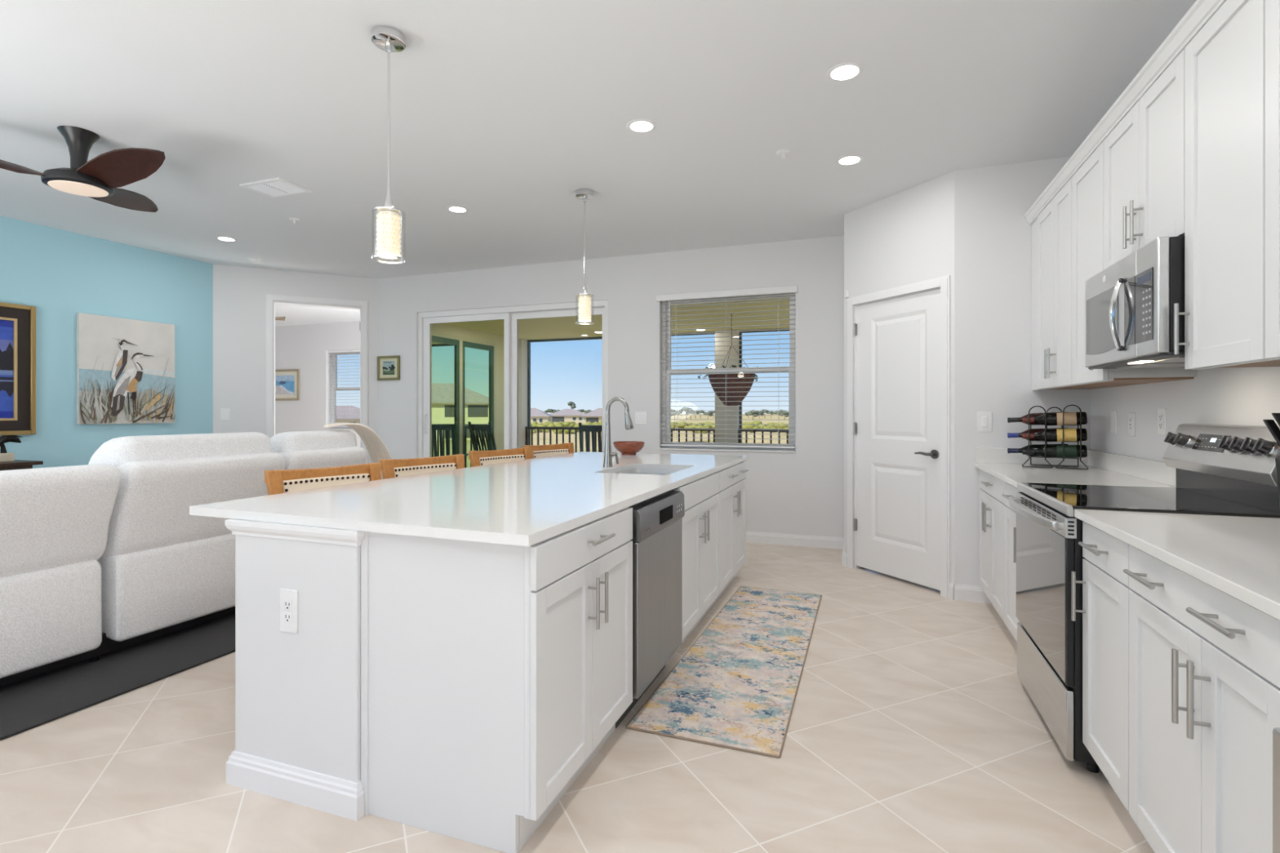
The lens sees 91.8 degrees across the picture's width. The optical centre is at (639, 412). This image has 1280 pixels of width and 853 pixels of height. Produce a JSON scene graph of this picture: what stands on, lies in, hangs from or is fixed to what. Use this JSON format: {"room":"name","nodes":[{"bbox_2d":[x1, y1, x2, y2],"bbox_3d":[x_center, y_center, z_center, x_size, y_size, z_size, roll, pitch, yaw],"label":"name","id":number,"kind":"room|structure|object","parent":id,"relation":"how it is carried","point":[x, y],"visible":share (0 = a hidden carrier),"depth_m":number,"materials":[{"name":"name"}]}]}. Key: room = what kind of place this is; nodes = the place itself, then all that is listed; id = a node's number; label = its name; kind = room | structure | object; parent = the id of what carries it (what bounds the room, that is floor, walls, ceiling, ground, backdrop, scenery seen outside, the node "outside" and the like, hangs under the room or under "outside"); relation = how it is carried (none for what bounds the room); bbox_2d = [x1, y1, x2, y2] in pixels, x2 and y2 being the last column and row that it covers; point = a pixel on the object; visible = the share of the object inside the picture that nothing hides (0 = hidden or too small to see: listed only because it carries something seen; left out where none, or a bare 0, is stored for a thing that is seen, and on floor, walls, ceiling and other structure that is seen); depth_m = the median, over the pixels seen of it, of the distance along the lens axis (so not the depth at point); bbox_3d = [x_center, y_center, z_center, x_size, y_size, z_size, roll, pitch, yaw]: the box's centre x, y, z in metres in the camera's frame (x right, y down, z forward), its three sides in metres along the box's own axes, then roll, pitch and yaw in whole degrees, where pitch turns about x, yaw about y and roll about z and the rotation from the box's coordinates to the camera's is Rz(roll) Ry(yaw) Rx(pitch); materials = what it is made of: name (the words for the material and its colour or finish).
{"room":"kitchen","nodes":[
{"label":"kitchen","id":0,"kind":"room"},
{"bbox_2d":[0,216,213,468],"bbox_3d":[-5.978,-0.180,3.264,0.150,2.850,7.430,0,0,20],"label":"wall","id":1,"kind":"structure","parent":0,"point":[63,274],"depth_m":5.63,"materials":[{"name":"teal paint"}]},
{"bbox_2d":[0,302,35,435],"bbox_3d":[-5.354,-0.352,4.688,0.044,1.085,1.235,0,0,20],"label":"framed picture","id":2,"kind":"object","parent":1,"relation":"attached to","point":[17,322],"visible":1,"depth_m":5.15,"materials":[{"name":"gold metal"}]},
{"bbox_2d":[76,312,174,424],"bbox_3d":[-4.893,-0.390,5.939,0.052,1.000,0.820,0,0,20],"label":"canvas art","id":3,"kind":"object","parent":1,"relation":"attached to","point":[126,367],"visible":1,"depth_m":5.88,"materials":[{"name":"fabric"}]},
{"bbox_2d":[213,264,377,463],"bbox_3d":[-3.921,-0.180,7.154,1.655,2.850,0.130,0,0,-26],"label":"wall","id":4,"kind":"structure","parent":0,"point":[239,293],"depth_m":6.88,"materials":[{"name":"white paint"}]},
{"bbox_2d":[266,293,368,463],"bbox_3d":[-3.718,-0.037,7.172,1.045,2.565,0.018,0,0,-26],"label":"trim","id":5,"kind":"structure","parent":4,"relation":"attached to","point":[269,298],"depth_m":7.13,"materials":[{"name":"white paint"}]},
{"bbox_2d":[275,321,359,447],"bbox_3d":[-4.765,-0.180,11.002,5.500,2.850,0.200,0,0,20],"label":"wall","id":6,"kind":"structure","parent":0,"point":[304,348],"depth_m":11.37,"materials":[{"name":"white paint"}]},
{"bbox_2d":[275,368,299,400],"bbox_3d":[-6.617,-0.505,11.556,0.700,0.580,0.027,0,0,20],"label":"framed picture","id":7,"kind":"object","parent":6,"relation":"attached to","point":[286,381],"visible":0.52,"depth_m":11.53,"materials":[{"name":"beige wood"}]},
{"bbox_2d":[324,351,359,430],"bbox_3d":[-5.169,-0.400,11.136,1.050,1.430,0.205,0,0,20],"label":"window","id":8,"kind":"structure","parent":6,"relation":"in","point":[333,375],"depth_m":11.34,"materials":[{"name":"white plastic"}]},
{"bbox_2d":[328,349,359,426],"bbox_3d":[-5.175,-0.421,11.120,1.034,1.383,0.053,0,0,20],"label":"window blind","id":9,"kind":"object","parent":8,"relation":"attached to","point":[353,350],"visible":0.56,"depth_m":11.17,"materials":[{"name":"white plastic"}]},
{"bbox_2d":[431,323,503,449],"bbox_3d":[-2.425,0.080,8.955,0.100,2.530,2.900,0,0,20],"label":"wall","id":10,"kind":"structure","parent":0,"point":[443,328],"depth_m":9.48,"materials":[{"name":"beige paint"}]},
{"bbox_2d":[431,331,496,467],"bbox_3d":[-2.511,0.115,8.646,0.072,2.320,1.680,0,0,20],"label":"door","id":11,"kind":"structure","parent":10,"relation":"in","point":[464,370],"depth_m":8.59,"materials":[{"name":"green glass"}]},
{"bbox_2d":[518,338,527,448],"bbox_3d":[-1.941,0.080,10.194,0.160,2.530,0.280,0,0,20],"label":"column","id":12,"kind":"structure","parent":0,"point":[522,344],"depth_m":10.07,"materials":[{"name":"beige paint"}]},
{"bbox_2d":[0,542,1154,852],"bbox_3d":[-3.554,1.345,4.465,12.660,0.200,11.650,0,0,20],"label":"floor","id":13,"kind":"structure","parent":0,"point":[914,726],"depth_m":2.15,"materials":[{"name":"tile"}]},
{"bbox_2d":[0,459,43,471],"bbox_3d":[-5.305,0.819,4.189,0.440,0.853,1.830,0,0,20],"label":"console table","id":14,"kind":"object","parent":13,"relation":"on","point":[17,464],"visible":0.14,"depth_m":4.85,"materials":[{"name":"brown wood"}]},
{"bbox_2d":[0,435,22,462],"bbox_3d":[-5.031,0.287,4.940,0.100,0.210,0.170,0,0,20],"label":"bird sculpture","id":15,"kind":"object","parent":14,"relation":"on","point":[5,456],"visible":1,"depth_m":4.91,"materials":[{"name":"stone"}]},
{"bbox_2d":[0,612,235,740],"bbox_3d":[-3.783,1.238,3.165,3.122,0.011,5.350,0,0,20],"label":"area rug","id":16,"kind":"object","parent":13,"relation":"on","point":[29,703],"visible":0.09,"depth_m":2.89,"materials":[{"name":"grey carpet"}]},
{"bbox_2d":[0,430,366,686],"bbox_3d":[-3.066,0.677,3.057,1.183,1.111,3.800,0,0,20],"label":"reclining sofa","id":17,"kind":"object","parent":16,"relation":"on","point":[107,554],"visible":0.7,"depth_m":3.07,"materials":[{"name":"fabric"}]},
{"bbox_2d":[0,463,120,577],"bbox_3d":[-2.834,0.512,2.632,0.456,0.531,0.882,0,0,20],"label":"cushion","id":18,"kind":"object","parent":17,"relation":"on","point":[55,521],"depth_m":2.77,"materials":[{"name":"fabric"}]},
{"bbox_2d":[97,452,284,564],"bbox_3d":[-2.523,0.512,3.483,0.456,0.531,0.860,0,0,20],"label":"cushion","id":19,"kind":"object","parent":17,"relation":"on","point":[151,522],"depth_m":3.26,"materials":[{"name":"fabric"}]},
{"bbox_2d":[274,446,366,469],"bbox_3d":[-2.259,0.512,4.207,0.456,0.531,0.637,0,0,20],"label":"cushion","id":20,"kind":"object","parent":17,"relation":"on","point":[302,457],"depth_m":4.06,"materials":[{"name":"fabric"}]},
{"bbox_2d":[323,422,391,479],"bbox_3d":[-2.024,0.467,4.507,0.260,0.784,0.549,0,0,20],"label":"throw blanket","id":21,"kind":"object","parent":17,"relation":"on","point":[377,451],"visible":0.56,"depth_m":4.60,"materials":[{"name":"beige fabric"}]},
{"bbox_2d":[225,519,364,821],"bbox_3d":[-0.583,0.803,3.468,0.565,0.883,3.165,0,0,20],"label":"island end panel","id":22,"kind":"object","parent":13,"relation":"on","point":[298,695],"depth_m":1.98,"materials":[{"name":"white"}]},
{"bbox_2d":[280,588,297,633],"bbox_3d":[-1.134,0.642,2.001,0.074,0.138,0.009,0,0,20],"label":"wall outlet","id":23,"kind":"object","parent":22,"relation":"attached to","point":[288,597],"visible":1,"depth_m":2.00,"materials":[{"name":"white plastic"}]},
{"bbox_2d":[189,451,746,546],"bbox_3d":[-0.394,0.346,3.424,1.385,0.030,3.238,0,0,20],"label":"countertop","id":24,"kind":"structure","parent":22,"relation":"on","point":[529,502],"depth_m":2.40,"materials":[{"name":"white stone"}]},
{"bbox_2d":[603,396,633,466],"bbox_3d":[-0.131,0.120,3.752,0.187,0.423,0.063,0,0,3],"label":"kitchen faucet","id":25,"kind":"object","parent":24,"relation":"on","point":[608,455],"visible":1,"depth_m":3.74,"materials":[{"name":"silver metal"}]},
{"bbox_2d":[613,440,644,455],"bbox_3d":[-0.086,0.281,4.822,0.248,0.100,0.248,0,0,20],"label":"wooden bowl","id":26,"kind":"object","parent":24,"relation":"on","point":[625,447],"visible":1,"depth_m":4.74,"materials":[{"name":"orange wood"}]},
{"bbox_2d":[613,468,682,475],"bbox_3d":[0.048,0.457,3.623,0.445,0.190,0.668,0,0,20],"label":"sink","id":27,"kind":"object","parent":24,"relation":"in","point":[633,471],"visible":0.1,"depth_m":3.92,"materials":[{"name":"silver metal"}]},
{"bbox_2d":[264,462,381,495],"bbox_3d":[-1.357,0.755,2.911,0.512,0.981,0.561,0,0,35],"label":"counter stool","id":28,"kind":"object","parent":13,"relation":"on","point":[277,482],"visible":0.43,"depth_m":3.01,"materials":[{"name":"brown wood"}]},
{"bbox_2d":[379,453,464,479],"bbox_3d":[-1.107,0.755,3.567,0.512,0.981,0.561,0,0,36],"label":"counter stool","id":29,"kind":"object","parent":13,"relation":"on","point":[393,468],"visible":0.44,"depth_m":3.67,"materials":[{"name":"brown wood"}]},
{"bbox_2d":[360,506,632,852],"bbox_3d":[-0.429,0.803,2.153,0.662,0.883,0.753,0,0,20],"label":"base cabinet","id":30,"kind":"object","parent":13,"relation":"on","point":[581,576],"depth_m":1.84,"materials":[{"name":"white wood"}]},
{"bbox_2d":[468,447,531,466],"bbox_3d":[-0.823,0.755,4.343,0.512,0.981,0.561,0,0,35],"label":"counter stool","id":31,"kind":"object","parent":13,"relation":"on","point":[477,458],"visible":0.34,"depth_m":4.45,"materials":[{"name":"brown wood"}]},
{"bbox_2d":[524,442,573,458],"bbox_3d":[-0.575,0.755,5.051,0.512,0.981,0.561,0,0,35],"label":"counter stool","id":32,"kind":"object","parent":13,"relation":"on","point":[536,451],"visible":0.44,"depth_m":5.19,"materials":[{"name":"brown wood"}]},
{"bbox_2d":[615,488,684,728],"bbox_3d":[-0.179,0.809,2.808,0.618,0.872,0.634,0,0,20],"label":"dishwasher","id":33,"kind":"object","parent":13,"relation":"on","point":[657,520],"visible":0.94,"depth_m":2.62,"materials":[{"name":"grey metal"}]},
{"bbox_2d":[617,471,719,666],"bbox_3d":[0.082,0.803,3.518,0.640,0.883,0.864,0,0,20],"label":"base cabinet","id":34,"kind":"object","parent":13,"relation":"on","point":[700,520],"visible":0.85,"depth_m":3.35,"materials":[{"name":"white wood"}]},
{"bbox_2d":[625,586,822,758],"bbox_3d":[0.590,1.240,3.328,0.609,0.009,2.130,0,0,20],"label":"kitchen rug","id":35,"kind":"object","parent":13,"relation":"on","point":[736,686],"visible":1,"depth_m":2.87,"materials":[{"name":"multicoloured fabric"}]},
{"bbox_2d":[707,461,748,612],"bbox_3d":[0.383,0.803,4.343,0.640,0.883,0.888,0,0,20],"label":"base cabinet","id":36,"kind":"object","parent":13,"relation":"on","point":[732,480],"visible":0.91,"depth_m":4.20,"materials":[{"name":"white wood"}]},
{"bbox_2d":[978,469,1016,640],"bbox_3d":[2.346,0.803,3.596,0.640,0.883,0.798,0,0,20],"label":"base cabinet","id":37,"kind":"object","parent":13,"relation":"on","point":[991,501],"visible":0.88,"depth_m":3.62,"materials":[{"name":"white wood"}]},
{"bbox_2d":[1001,481,1021,641],"bbox_3d":[2.122,0.803,2.983,0.640,0.883,0.518,0,0,20],"label":"base cabinet","id":38,"kind":"object","parent":13,"relation":"on","point":[1011,620],"visible":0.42,"depth_m":3.19,"materials":[{"name":"white wood"}]},
{"bbox_2d":[974,447,1176,488],"bbox_3d":[2.274,0.296,3.348,0.639,0.126,1.314,0,0,20],"label":"countertop","id":39,"kind":"structure","parent":38,"relation":"on","point":[1105,468],"depth_m":3.32,"materials":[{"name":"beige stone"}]},
{"bbox_2d":[1022,404,1088,469],"bbox_3d":[2.486,0.143,3.714,0.328,0.375,0.194,0,0,36],"label":"wine rack","id":40,"kind":"object","parent":39,"relation":"on","point":[1078,407],"visible":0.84,"depth_m":3.67,"materials":[{"name":"black metal"}]},
{"bbox_2d":[1007,444,1068,456],"bbox_3d":[2.434,0.232,3.794,0.319,0.083,0.076,0,0,34],"label":"wine bottle","id":41,"kind":"object","parent":40,"relation":"in","point":[1033,446],"visible":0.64,"depth_m":3.80,"materials":[{"name":"black"}]},
{"bbox_2d":[1022,444,1087,457],"bbox_3d":[2.458,0.232,3.680,0.319,0.083,0.077,0,0,34],"label":"wine bottle","id":42,"kind":"object","parent":40,"relation":"in","point":[1056,451],"visible":0.99,"depth_m":3.64,"materials":[{"name":"black"}]},
{"bbox_2d":[1022,428,1087,441],"bbox_3d":[2.458,0.136,3.680,0.319,0.083,0.077,0,0,34],"label":"wine bottle","id":43,"kind":"object","parent":40,"relation":"in","point":[1070,434],"visible":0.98,"depth_m":3.64,"materials":[{"name":"black glass"}]},
{"bbox_2d":[1022,411,1087,426],"bbox_3d":[2.458,0.040,3.680,0.319,0.083,0.077,0,0,34],"label":"wine bottle","id":44,"kind":"object","parent":40,"relation":"in","point":[1070,418],"visible":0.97,"depth_m":3.64,"materials":[{"name":"black glass"}]},
{"bbox_2d":[1071,521,1155,852],"bbox_3d":[1.701,0.803,1.830,0.640,0.883,0.394,0,0,20],"label":"base cabinet","id":45,"kind":"object","parent":13,"relation":"on","point":[1105,585],"visible":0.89,"depth_m":1.91,"materials":[{"name":"white wood"}]},
{"bbox_2d":[1008,423,1279,773],"bbox_3d":[1.874,0.647,2.387,0.724,1.196,0.758,0,0,20],"label":"electric range","id":46,"kind":"object","parent":13,"relation":"on","point":[1222,469],"visible":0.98,"depth_m":2.27,"materials":[{"name":"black metal"}]},
{"bbox_2d":[1022,482,1279,518],"bbox_3d":[1.878,0.329,2.386,0.579,0.013,0.752,0,0,20],"label":"cooktop","id":47,"kind":"object","parent":46,"relation":"in","point":[1065,498],"depth_m":2.27,"materials":[{"name":"black glass"}]},
{"bbox_2d":[1123,544,1279,852],"bbox_3d":[1.512,0.803,1.313,0.640,0.883,0.703,0,0,20],"label":"base cabinet","id":48,"kind":"object","parent":13,"relation":"on","point":[1204,662],"visible":0.97,"depth_m":1.37,"materials":[{"name":"white wood"}]},
{"bbox_2d":[1074,509,1279,620],"bbox_3d":[1.593,0.296,1.483,0.639,0.126,1.126,0,0,20],"label":"countertop","id":49,"kind":"structure","parent":48,"relation":"on","point":[1239,557],"depth_m":1.55,"materials":[{"name":"beige stone"}]},
{"bbox_2d":[1262,413,1279,504],"bbox_3d":[1.917,0.166,1.775,0.184,0.328,0.090,0,0,20],"label":"knife block","id":50,"kind":"object","parent":49,"relation":"on","point":[1271,424],"visible":1,"depth_m":1.82,"materials":[{"name":"black plastic"}]},
{"bbox_2d":[1272,727,1279,852],"bbox_3d":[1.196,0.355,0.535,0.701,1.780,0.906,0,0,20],"label":"base cabinet","id":51,"kind":"object","parent":13,"relation":"on","point":[1276,731],"visible":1,"depth_m":1.04,"materials":[{"name":"white wood"}]},
{"bbox_2d":[0,0,1196,326],"bbox_3d":[-3.554,-1.705,4.465,12.660,0.200,11.650,0,0,20],"label":"ceiling","id":52,"kind":"structure","parent":0,"point":[501,111],"depth_m":3.35,"materials":[{"name":"white paint"}]},
{"bbox_2d":[0,125,165,212],"bbox_3d":[-3.060,-1.438,3.509,1.086,0.331,1.247,0,0,20],"label":"ceiling fan","id":53,"kind":"object","parent":52,"relation":"hanging from","point":[99,178],"visible":1,"depth_m":3.48,"materials":[{"name":"black wood"}]},
{"bbox_2d":[239,177,312,198],"bbox_3d":[-2.598,-1.598,4.430,0.380,0.014,0.270,0,0,20],"label":"ceiling vent","id":54,"kind":"object","parent":52,"relation":"in","point":[274,188],"visible":1,"depth_m":4.41,"materials":[{"name":"white metal"}]},
{"bbox_2d":[371,26,405,263],"bbox_3d":[-1.070,-1.125,2.641,0.136,0.957,0.136,0,0,20],"label":"pendant lamp","id":55,"kind":"object","parent":52,"relation":"hanging from","point":[388,39],"visible":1,"depth_m":2.62,"materials":[{"name":"white glass"}]},
{"bbox_2d":[575,189,594,324],"bbox_3d":[-0.403,-1.125,4.524,0.136,0.957,0.136,0,0,20],"label":"pendant lamp","id":56,"kind":"object","parent":52,"relation":"hanging from","point":[584,299],"visible":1,"depth_m":4.50,"materials":[{"name":"white glass"}]},
{"bbox_2d":[626,119,657,133],"bbox_3d":[0.009,-1.602,3.479,0.172,0.006,0.172,0,0,20],"label":"recessed light","id":57,"kind":"object","parent":52,"relation":"in","point":[637,126],"visible":1,"depth_m":3.47,"materials":[{"name":"white plastic"}]},
{"bbox_2d":[826,62,864,82],"bbox_3d":[0.967,-1.602,2.927,0.172,0.006,0.172,0,0,20],"label":"recessed light","id":58,"kind":"object","parent":52,"relation":"in","point":[847,71],"visible":1,"depth_m":2.92,"materials":[{"name":"white paint"}]},
{"bbox_2d":[835,154,863,165],"bbox_3d":[1.334,-1.602,3.949,0.172,0.006,0.172,0,0,20],"label":"recessed light","id":59,"kind":"object","parent":52,"relation":"in","point":[853,159],"visible":1,"depth_m":3.94,"materials":[{"name":"white plastic"}]},
{"bbox_2d":[377,235,844,537],"bbox_3d":[-0.548,-0.180,6.620,5.470,2.850,0.200,0,0,20],"label":"wall","id":60,"kind":"structure","parent":0,"point":[801,492],"depth_m":6.20,"materials":[{"name":"white paint"}]},
{"bbox_2d":[377,355,399,380],"bbox_3d":[-2.998,-0.525,7.394,0.325,0.290,0.024,0,0,20],"label":"framed picture","id":61,"kind":"object","parent":60,"relation":"attached to","point":[388,366],"visible":1,"depth_m":7.39,"materials":[{"name":"green metal"}]},
{"bbox_2d":[417,299,608,457],"bbox_3d":[-1.446,0.037,6.935,2.435,2.415,0.164,0,0,20],"label":"door","id":62,"kind":"structure","parent":60,"relation":"in","point":[511,315],"depth_m":6.95,"materials":[{"name":"white plastic"}]},
{"bbox_2d":[659,293,795,453],"bbox_3d":[0.851,-0.393,6.085,1.335,1.545,0.185,0,0,20],"label":"window","id":63,"kind":"structure","parent":60,"relation":"in","point":[665,401],"depth_m":6.08,"materials":[{"name":"white plastic"}]},
{"bbox_2d":[656,284,797,448],"bbox_3d":[0.827,-0.418,6.033,1.385,1.517,0.102,0,0,20],"label":"window blind","id":64,"kind":"object","parent":63,"relation":"attached to","point":[786,289],"visible":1,"depth_m":6.03,"materials":[{"name":"white plastic"}]},
{"bbox_2d":[746,531,844,549],"bbox_3d":[-0.641,1.192,6.538,5.350,0.105,0.018,0,0,20],"label":"baseboard","id":65,"kind":"structure","parent":60,"relation":"attached to","point":[804,540],"depth_m":5.77,"materials":[{"name":"white paint"}]},
{"bbox_2d":[444,297,789,340],"bbox_3d":[1.772,-1.285,7.476,9.000,0.200,3.000,0,0,20],"label":"ceiling","id":66,"kind":"structure","parent":0,"point":[564,327],"depth_m":8.23,"materials":[{"name":"yellow paint"}]},
{"bbox_2d":[697,314,758,405],"bbox_3d":[1.091,-0.627,7.502,0.768,1.115,0.797,0,0,20],"label":"hanging planter","id":67,"kind":"object","parent":66,"relation":"hanging from","point":[741,377],"visible":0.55,"depth_m":7.32,"materials":[{"name":"brown wicker"}]},
{"bbox_2d":[707,373,755,405],"bbox_3d":[1.108,-0.263,7.495,0.570,0.385,0.570,0,0,20],"label":"basket","id":68,"kind":"object","parent":67,"relation":"on","point":[741,377],"depth_m":7.32,"materials":[{"name":"brown wicker"}]},
{"bbox_2d":[715,328,739,443],"bbox_3d":[1.288,0.080,9.058,0.325,2.530,0.280,0,0,20],"label":"column","id":69,"kind":"structure","parent":0,"point":[718,410],"depth_m":8.93,"materials":[{"name":"beige paint"}]},
{"bbox_2d":[844,170,954,583],"bbox_3d":[1.928,-0.180,4.603,0.120,2.850,1.015,0,0,-25],"label":"wall","id":70,"kind":"structure","parent":0,"point":[904,237],"depth_m":4.54,"materials":[{"name":"white paint"}]},
{"bbox_2d":[853,287,940,590],"bbox_3d":[1.908,0.198,4.588,0.169,2.095,0.815,0,0,-25],"label":"door","id":71,"kind":"structure","parent":70,"relation":"in","point":[896,424],"depth_m":4.56,"materials":[{"name":"white paint"}]},
{"bbox_2d":[847,275,950,598],"bbox_3d":[1.869,0.165,4.567,0.018,2.160,0.940,0,0,-25],"label":"trim","id":72,"kind":"structure","parent":70,"relation":"attached to","point":[944,282],"depth_m":4.19,"materials":[{"name":"white paint"}]},
{"bbox_2d":[954,156,1090,586],"bbox_3d":[2.467,-0.180,4.044,0.760,2.850,0.120,0,0,20],"label":"wall","id":73,"kind":"structure","parent":0,"point":[993,237],"depth_m":4.05,"materials":[{"name":"white paint"}]},
{"bbox_2d":[954,583,991,604],"bbox_3d":[2.187,1.192,4.073,0.214,0.105,0.018,0,0,20],"label":"baseboard","id":74,"kind":"structure","parent":73,"relation":"attached to","point":[966,593],"depth_m":4.07,"materials":[{"name":"white paint"}]},
{"bbox_2d":[977,411,991,431],"bbox_3d":[2.254,0.063,4.053,0.085,0.130,0.010,0,0,20],"label":"light switch","id":75,"kind":"object","parent":73,"relation":"attached to","point":[984,418],"visible":1,"depth_m":4.05,"materials":[{"name":"white plastic"}]},
{"bbox_2d":[1090,366,1279,462],"bbox_3d":[1.624,-0.180,0.410,0.150,2.850,7.285,0,0,20],"label":"wall","id":76,"kind":"structure","parent":0,"point":[1229,396],"depth_m":2.76,"materials":[{"name":"white paint"}]},
{"bbox_2d":[1031,177,1148,390],"bbox_3d":[2.478,-0.666,3.510,0.368,1.057,0.868,0,0,20],"label":"upper cabinet","id":77,"kind":"object","parent":76,"relation":"attached to","point":[1051,232],"visible":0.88,"depth_m":3.46,"materials":[{"name":"white wood"}]},
{"bbox_2d":[1071,141,1195,384],"bbox_3d":[2.252,-0.666,2.891,0.368,1.057,0.445,0,0,20],"label":"upper cabinet","id":78,"kind":"object","parent":76,"relation":"attached to","point":[1087,183],"visible":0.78,"depth_m":2.94,"materials":[{"name":"white wood"}]},
{"bbox_2d":[1103,49,1184,269],"bbox_3d":[2.049,-0.892,2.334,0.368,0.606,0.737,0,0,20],"label":"upper cabinet","id":79,"kind":"object","parent":76,"relation":"attached to","point":[1144,155],"visible":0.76,"depth_m":2.32,"materials":[{"name":"white wood"}]},
{"bbox_2d":[1084,235,1184,368],"bbox_3d":[2.014,-0.384,2.346,0.437,0.398,0.734,0,0,20],"label":"microwave","id":80,"kind":"object","parent":79,"relation":"attached to","point":[1129,304],"visible":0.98,"depth_m":2.24,"materials":[{"name":"silver metal"}]},
{"bbox_2d":[1157,408,1166,435],"bbox_3d":[2.456,0.045,2.920,0.009,0.125,0.078,0,0,20],"label":"wall outlet","id":81,"kind":"object","parent":76,"relation":"attached to","point":[1162,412],"visible":1,"depth_m":2.91,"materials":[{"name":"white plastic"}]},
{"bbox_2d":[1173,0,1279,369],"bbox_3d":[1.847,-0.666,1.782,0.368,1.057,0.433,0,0,20],"label":"upper cabinet","id":82,"kind":"object","parent":76,"relation":"attached to","point":[1224,313],"visible":0.99,"depth_m":1.81,"materials":[{"name":"white wood"}]},
{"bbox_2d":[1265,0,1279,359],"bbox_3d":[1.654,-0.666,1.254,0.368,1.057,0.689,0,0,20],"label":"upper cabinet","id":83,"kind":"object","parent":76,"relation":"attached to","point":[1272,7],"visible":1,"depth_m":1.59,"materials":[{"name":"white wood"}]},
{"bbox_2d":[1023,0,1226,225],"bbox_3d":[2.086,-1.228,2.422,0.358,0.065,3.181,0,0,20],"label":"crown molding","id":84,"kind":"structure","parent":83,"relation":"attached to","point":[1200,13],"depth_m":2.36,"materials":[{"name":"white wood"}]},
{"bbox_3d":[1.805,1.385,7.421,8.900,0.220,2.920,0,0,20],"label":"floor","id":85,"kind":"structure","parent":0,"visible":0},
{"bbox_2d":[467,422,496,450],"bbox_3d":[-1.929,0.704,8.710,0.935,1.138,0.670,0,0,-42],"label":"rocking chair","id":86,"kind":"object","parent":85,"relation":"on","point":[482,428],"visible":0.2,"depth_m":8.46,"materials":[{"name":"grey"}]},
{"bbox_2d":[578,422,602,452],"bbox_3d":[-0.452,0.704,8.384,0.670,1.138,0.935,0,0,6],"label":"rocking chair","id":87,"kind":"object","parent":85,"relation":"on","point":[586,428],"visible":0.08,"depth_m":8.07,"materials":[{"name":"grey"}]},
{"bbox_2d":[524,426,715,452],"bbox_3d":[-0.376,0.756,9.612,3.184,1.037,0.060,0,0,20],"label":"balcony railing","id":88,"kind":"object","parent":85,"relation":"on","point":[526,428],"visible":0.28,"depth_m":9.84,"materials":[{"name":"brown metal"}]},
{"bbox_2d":[527,331,715,444],"bbox_3d":[-0.352,0.045,9.678,3.180,2.459,0.040,0,0,20],"label":"screen frame","id":89,"kind":"object","parent":85,"relation":"on","point":[529,342],"visible":0.3,"depth_m":10.19,"materials":[{"name":"brown metal"}]},
{"bbox_2d":[737,428,788,444],"bbox_3d":[3.271,0.756,8.280,3.939,1.037,0.060,0,0,20],"label":"balcony railing","id":90,"kind":"object","parent":85,"relation":"on","point":[740,430],"visible":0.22,"depth_m":8.83,"materials":[{"name":"brown metal"}]},
{"bbox_2d":[739,328,789,428],"bbox_3d":[3.295,0.045,8.346,3.935,2.459,0.040,0,0,20],"label":"screen frame","id":91,"kind":"object","parent":85,"relation":"on","point":[740,332],"visible":0.11,"depth_m":8.99,"materials":[{"name":"brown metal"}]},
{"label":"outside","id":92,"kind":"structure","parent":0,"visible":0},
{"bbox_2d":[533,413,788,453],"bbox_3d":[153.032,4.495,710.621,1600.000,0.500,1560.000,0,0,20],"label":"ground","id":93,"kind":"structure","parent":92,"point":[680,418],"depth_m":112.57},
{"bbox_2d":[336,405,359,423],"bbox_3d":[-63.071,1.445,130.000,18.200,5.600,13.200,0,0,-23],"label":"house","id":94,"kind":"structure","parent":93,"relation":"on","point":[341,417],"depth_m":126.38,"materials":[{"name":"beige paint"}]},
{"bbox_2d":[530,408,553,423],"bbox_3d":[-35.974,1.445,205.000,13.700,5.600,11.200,0,0,0],"label":"house","id":95,"kind":"structure","parent":93,"relation":"on","point":[537,415],"depth_m":200.19,"materials":[{"name":"beige paint"}]},
{"bbox_2d":[550,408,585,422],"bbox_3d":[-29.284,1.445,255.000,16.700,5.600,13.200,0,0,-4],"label":"house","id":96,"kind":"structure","parent":93,"relation":"on","point":[565,415],"depth_m":249.20,"materials":[{"name":"beige paint"}]},
{"bbox_2d":[581,408,602,424],"bbox_3d":[-12.857,1.445,212.000,14.200,5.600,11.200,0,0,-4],"label":"house","id":97,"kind":"structure","parent":93,"relation":"on","point":[596,415],"depth_m":206.85,"materials":[{"name":"beige paint"}]},
{"bbox_2d":[530,420,788,434],"bbox_3d":[-0.879,3.535,153.504,81.244,2.495,74.061,0,0,20],"label":"bushes","id":98,"kind":"object","parent":93,"relation":"on","point":[707,424],"visible":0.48,"depth_m":156.86,"materials":[{"name":"green plant"}]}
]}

